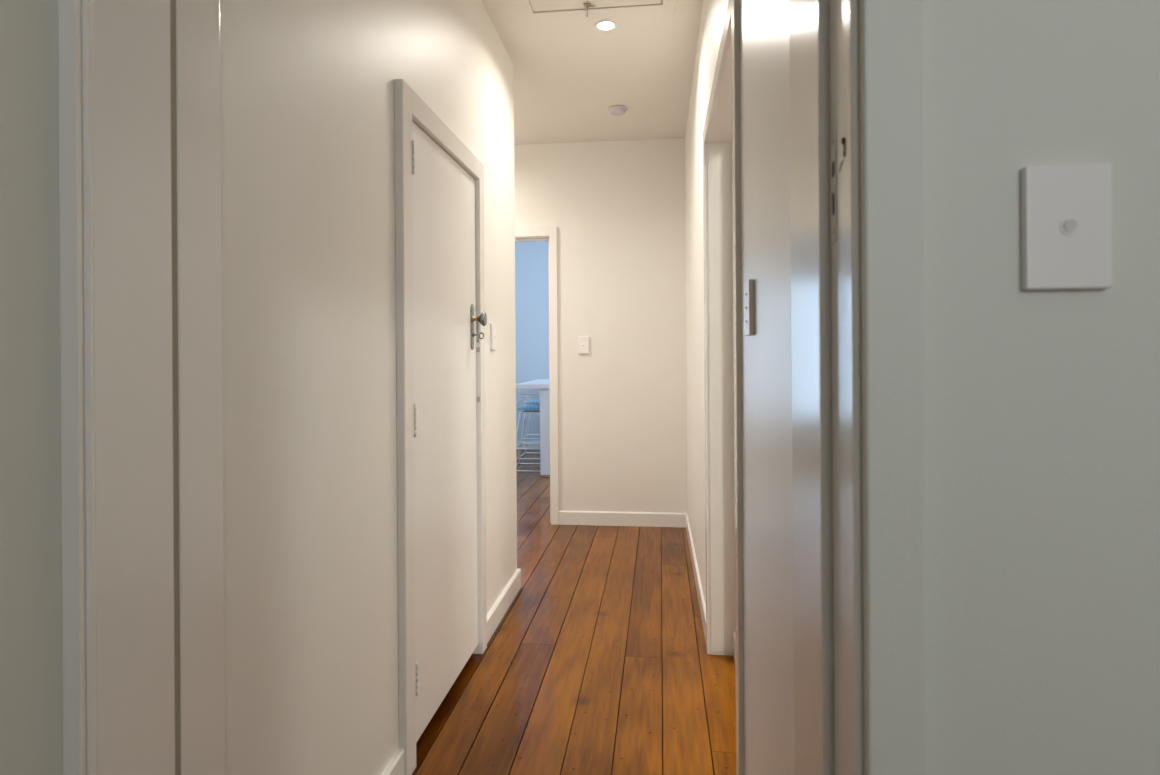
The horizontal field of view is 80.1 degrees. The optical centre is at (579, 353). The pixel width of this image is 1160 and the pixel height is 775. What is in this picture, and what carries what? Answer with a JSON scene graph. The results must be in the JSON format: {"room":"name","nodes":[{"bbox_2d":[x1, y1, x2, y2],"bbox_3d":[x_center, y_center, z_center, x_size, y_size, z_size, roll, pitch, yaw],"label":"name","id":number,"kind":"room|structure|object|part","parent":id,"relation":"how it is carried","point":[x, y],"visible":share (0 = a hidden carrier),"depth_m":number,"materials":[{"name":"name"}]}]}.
{"room":"home hallway","nodes":[
{"label":"home hallway","id":0,"kind":"room"},
{"bbox_2d":[0,0,62,774],"bbox_3d":[-0.670,0.184,0.826,0.026,2.050,0.087,0,0,7],"label":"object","id":1,"kind":"structure","parent":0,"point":[31,712],"depth_m":0.82,"materials":[{"name":"paint"}]},
{"bbox_2d":[220,0,516,774],"bbox_3d":[-1.744,-0.134,2.505,2.560,2.700,2.424,0,0,7],"label":"wall","id":2,"kind":"structure","parent":0,"point":[307,87],"depth_m":1.55,"materials":[{"name":"paint"}]},
{"bbox_2d":[381,748,404,774],"bbox_3d":[-0.549,1.161,1.552,0.017,0.095,0.797,0,0,7],"label":"baseboard","id":3,"kind":"structure","parent":2,"relation":"attached to","point":[396,766],"depth_m":1.90,"materials":[{"name":"wood"}]},
{"bbox_2d":[395,79,486,774],"bbox_3d":[-0.503,0.216,2.403,0.124,1.985,0.905,0,0,7],"label":"trim","id":4,"kind":"structure","parent":2,"relation":"attached to","point":[409,106],"depth_m":1.98,"materials":[{"name":"wood"}]},
{"bbox_2d":[412,121,486,742],"bbox_3d":[-0.448,0.234,2.397,0.093,1.869,0.764,0,0,7],"label":"door","id":5,"kind":"structure","parent":2,"relation":"in","point":[444,250],"depth_m":2.35,"materials":[{"name":"paint"}]},
{"bbox_3d":[-0.386,-0.138,2.708,0.036,0.057,0.057,0,0,7],"label":"knob","id":6,"kind":"part","parent":5,"relation":"part of","materials":[{"name":"silver metal"}]},
{"bbox_2d":[490,323,496,349],"bbox_3d":[-0.382,-0.077,3.064,0.016,0.118,0.075,0,0,7],"label":"light switch","id":7,"kind":"object","parent":2,"relation":"attached to","point":[493,341],"visible":1,"depth_m":3.04,"materials":[{"name":"plastic"}]},
{"bbox_2d":[487,569,520,642],"bbox_3d":[-0.356,1.160,3.211,0.017,0.095,0.734,0,0,7],"label":"baseboard","id":8,"kind":"structure","parent":2,"relation":"attached to","point":[495,615],"depth_m":3.17,"materials":[{"name":"wood"}]},
{"bbox_2d":[515,241,548,441],"bbox_3d":[0.204,-0.146,8.714,5.000,2.700,0.120,0,0,7],"label":"wall","id":9,"kind":"structure","parent":0,"point":[531,258],"depth_m":8.75,"materials":[{"name":"blue paint"}]},
{"bbox_2d":[516,442,539,449],"bbox_3d":[0.155,1.157,8.653,4.900,0.095,0.015,0,0,7],"label":"baseboard","id":10,"kind":"structure","parent":9,"relation":"attached to","point":[517,443],"depth_m":8.74,"materials":[{"name":"wood"}]},
{"bbox_2d":[412,449,735,774],"bbox_3d":[0.145,1.264,3.130,6.350,0.120,11.450,0,0,7],"label":"floor","id":11,"kind":"structure","parent":0,"point":[599,663],"depth_m":2.60,"materials":[{"name":"brown wood"}]},
{"bbox_2d":[516,392,539,471],"bbox_3d":[-0.472,0.787,7.303,0.480,0.837,0.480,0,0,7],"label":"bar stool","id":12,"kind":"object","parent":11,"relation":"on","point":[528,408],"visible":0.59,"depth_m":7.17,"materials":[{"name":"white metal"}]},
{"bbox_3d":[-0.631,0.906,7.505,0.012,0.597,0.159,0,0,-38],"label":"leg","id":13,"kind":"part","parent":12,"relation":"part of","materials":[{"name":"white metal"}]},
{"bbox_3d":[-0.476,0.487,7.288,0.469,0.236,0.439,0,0,7],"label":"wire seat","id":14,"kind":"part","parent":12,"relation":"part of","materials":[{"name":"white metal"}]},
{"bbox_2d":[517,405,538,409],"bbox_3d":[-0.471,0.562,7.323,0.330,0.032,0.330,0,0,7],"label":"cushion","id":15,"kind":"object","parent":12,"relation":"on","point":[524,407],"depth_m":7.17,"materials":[{"name":"blue fabric"}]},
{"bbox_2d":[517,389,539,458],"bbox_3d":[-0.462,0.787,8.128,0.480,0.837,0.480,0,0,7],"label":"bar stool","id":16,"kind":"object","parent":11,"relation":"on","point":[532,402],"visible":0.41,"depth_m":8.00,"materials":[{"name":"white metal"}]},
{"bbox_3d":[-0.621,0.906,8.330,0.012,0.597,0.159,0,0,-38],"label":"leg","id":17,"kind":"part","parent":16,"relation":"part of","materials":[{"name":"white metal"}]},
{"bbox_3d":[-0.466,0.487,8.113,0.469,0.236,0.439,0,0,7],"label":"wire seat","id":18,"kind":"part","parent":16,"relation":"part of","materials":[{"name":"white metal"}]},
{"bbox_2d":[525,400,539,403],"bbox_3d":[-0.461,0.562,8.148,0.330,0.032,0.330,0,0,7],"label":"cushion","id":19,"kind":"object","parent":16,"relation":"on","point":[533,401],"depth_m":8.01,"materials":[{"name":"blue fabric"}]},
{"bbox_2d":[516,379,549,476],"bbox_3d":[0.588,0.745,7.311,2.325,0.912,1.340,0,0,7],"label":"bar table","id":20,"kind":"object","parent":11,"relation":"on","point":[542,384],"visible":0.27,"depth_m":6.78,"materials":[{"name":"white laminate"}]},
{"bbox_3d":[0.618,0.758,6.694,2.025,0.850,0.060,0,0,7],"label":"leg panel","id":21,"kind":"part","parent":20,"relation":"part of","materials":[{"name":"white laminate"}]},
{"bbox_2d":[481,0,702,144],"bbox_3d":[-0.071,-1.535,1.210,6.200,0.080,7.390,0,0,7],"label":"ceiling","id":22,"kind":"structure","parent":0,"point":[568,73],"depth_m":3.67,"materials":[{"name":"paint"}]},
{"bbox_2d":[512,0,675,21],"bbox_3d":[0.033,-1.504,2.700,0.686,0.062,0.715,0,0,7],"label":"ceiling hatch","id":23,"kind":"object","parent":22,"relation":"attached to","point":[523,8],"visible":1,"depth_m":2.98,"materials":[{"name":"paint"}]},
{"bbox_3d":[-0.115,-1.505,2.718,0.240,0.019,0.567,0,0,7],"label":"hatch panel","id":24,"kind":"part","parent":23,"relation":"part of","materials":[{"name":"paint"}]},
{"bbox_3d":[0.161,-1.507,2.686,0.310,0.019,0.567,0,0,7],"label":"hatch panel","id":25,"kind":"part","parent":23,"relation":"part of","materials":[{"name":"paint"}]},
{"bbox_2d":[595,20,616,30],"bbox_3d":[0.118,-1.493,3.137,0.100,0.006,0.100,0,0,7],"label":"recessed light","id":26,"kind":"object","parent":22,"relation":"in","point":[603,25],"visible":1,"depth_m":3.13,"materials":[{"name":"plastic"}]},
{"bbox_2d":[608,105,626,115],"bbox_3d":[0.230,-1.478,4.200,0.113,0.037,0.113,0,0,7],"label":"smoke detector","id":27,"kind":"object","parent":22,"relation":"attached to","point":[616,110],"visible":1,"depth_m":4.17,"materials":[{"name":"plastic"}]},
{"bbox_2d":[514,138,686,512],"bbox_3d":[-0.937,-0.139,5.036,3.581,2.700,0.110,0,0,7],"label":"wall","id":28,"kind":"structure","parent":0,"point":[617,208],"depth_m":4.84,"materials":[{"name":"paint"}]},
{"bbox_2d":[515,226,558,524],"bbox_3d":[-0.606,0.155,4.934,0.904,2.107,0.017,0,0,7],"label":"trim","id":29,"kind":"structure","parent":28,"relation":"attached to","point":[551,232],"depth_m":4.88,"materials":[{"name":"wood"}]},
{"bbox_2d":[578,337,588,353],"bbox_3d":[0.025,-0.062,4.861,0.078,0.120,0.016,0,0,7],"label":"light switch","id":30,"kind":"object","parent":28,"relation":"attached to","point":[583,342],"visible":1,"depth_m":4.86,"materials":[{"name":"plastic"}]},
{"bbox_2d":[559,511,686,526],"bbox_3d":[0.296,1.156,4.832,0.901,0.095,0.014,0,0,7],"label":"baseboard","id":31,"kind":"structure","parent":28,"relation":"attached to","point":[644,519],"depth_m":4.82,"materials":[{"name":"wood"}]},
{"bbox_2d":[685,0,793,774],"bbox_3d":[0.588,-0.149,2.861,0.149,2.700,3.960,0,0,7],"label":"wall","id":32,"kind":"structure","parent":0,"point":[764,24],"depth_m":1.36,"materials":[{"name":"paint"}]},
{"bbox_2d":[686,514,705,641],"bbox_3d":[0.631,1.153,3.804,0.012,0.095,1.980,0,0,6],"label":"baseboard","id":33,"kind":"structure","parent":32,"relation":"attached to","point":[702,606],"depth_m":3.50,"materials":[{"name":"wood"}]},
{"bbox_2d":[703,130,710,653],"bbox_3d":[0.514,0.148,2.789,0.016,2.107,0.060,0,0,7],"label":"trim","id":34,"kind":"structure","parent":32,"relation":"attached to","point":[705,172],"depth_m":2.76,"materials":[{"name":"wood"}]},
{"bbox_2d":[704,0,730,142],"bbox_3d":[0.441,-0.874,2.231,0.014,0.062,1.065,0,0,7],"label":"trim","id":35,"kind":"structure","parent":32,"relation":"attached to","point":[726,34],"depth_m":2.08,"materials":[{"name":"wood"}]},
{"bbox_2d":[707,39,734,652],"bbox_3d":[0.505,0.169,2.224,0.102,2.065,1.065,0,0,7],"label":"trim","id":36,"kind":"structure","parent":32,"relation":"attached to","point":[719,144],"depth_m":2.75,"materials":[{"name":"paint"}]},
{"bbox_2d":[733,632,735,665],"bbox_3d":[0.611,1.153,2.701,0.014,0.095,0.086,0,0,7],"label":"baseboard","id":37,"kind":"structure","parent":32,"relation":"attached to","point":[734,657],"depth_m":2.69,"materials":[{"name":"wood"}]},
{"bbox_2d":[731,0,744,774],"bbox_3d":[0.383,0.149,1.671,0.014,2.107,0.063,0,0,7],"label":"trim","id":38,"kind":"structure","parent":32,"relation":"attached to","point":[735,17],"depth_m":1.64,"materials":[{"name":"wood"}]},
{"bbox_2d":[744,279,754,335],"bbox_3d":[0.359,-0.097,1.470,0.015,0.116,0.075,0,0,6],"label":"light switch","id":39,"kind":"object","parent":32,"relation":"attached to","point":[749,328],"visible":1,"depth_m":1.43,"materials":[{"name":"plastic"}]},
{"bbox_2d":[922,0,1159,774],"bbox_3d":[-0.286,-0.143,0.793,4.050,2.700,0.110,0,0,7],"label":"wall","id":40,"kind":"structure","parent":0,"point":[1042,407],"depth_m":0.66,"materials":[{"name":"paint"}]},
{"bbox_2d":[830,131,844,243],"bbox_3d":[0.273,-0.180,0.731,0.003,0.118,0.057,0,0,7],"label":"strike plate","id":41,"kind":"object","parent":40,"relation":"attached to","point":[833,137],"visible":1,"depth_m":0.74,"materials":[{"name":"metal"}]},
{"bbox_3d":[0.275,-0.180,0.748,0.001,0.118,0.022,0,0,7],"label":"plate","id":42,"kind":"part","parent":41,"relation":"part of","materials":[{"name":"metal"}]},
{"bbox_2d":[829,0,863,774],"bbox_3d":[0.288,0.178,0.720,0.026,2.050,0.093,0,0,7],"label":"trim","id":43,"kind":"structure","parent":40,"relation":"attached to","point":[844,14],"depth_m":0.70,"materials":[{"name":"wood"}]},
{"bbox_2d":[859,0,926,774],"bbox_3d":[0.301,0.158,0.661,0.054,2.090,0.017,0,0,7],"label":"trim","id":44,"kind":"structure","parent":40,"relation":"attached to","point":[891,65],"depth_m":0.65,"materials":[{"name":"paint"}]},
{"bbox_2d":[1021,163,1111,289],"bbox_3d":[0.455,-0.118,0.644,0.075,0.116,0.016,0,0,7],"label":"light switch","id":45,"kind":"object","parent":40,"relation":"attached to","point":[1066,210],"visible":1,"depth_m":0.64,"materials":[{"name":"plastic"}]},
{"bbox_3d":[-0.146,-0.144,0.966,1.170,2.700,0.266,0,0,7],"label":"wall","id":46,"kind":"structure","parent":0,"visible":0},
{"bbox_2d":[58,0,174,774],"bbox_3d":[-0.638,0.184,0.953,0.040,2.050,0.172,0,0,7],"label":"trim","id":47,"kind":"structure","parent":46,"relation":"attached to","point":[114,78],"depth_m":0.93,"materials":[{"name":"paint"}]},
{"bbox_2d":[170,0,180,774],"bbox_3d":[-0.629,0.189,1.044,0.038,2.040,0.013,0,0,7],"label":"trim","id":48,"kind":"structure","parent":46,"relation":"attached to","point":[172,2],"depth_m":1.04,"materials":[{"name":"white wood"}]},
{"bbox_2d":[176,0,224,774],"bbox_3d":[-0.621,0.184,1.104,0.039,2.050,0.108,0,0,7],"label":"trim","id":49,"kind":"structure","parent":46,"relation":"attached to","point":[198,98],"depth_m":1.10,"materials":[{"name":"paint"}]},
{"bbox_2d":[789,0,834,774],"bbox_3d":[0.296,0.178,0.847,0.039,2.050,0.160,0,0,7],"label":"trim","id":50,"kind":"structure","parent":46,"relation":"attached to","point":[809,20],"depth_m":0.82,"materials":[{"name":"wood"}]}
]}

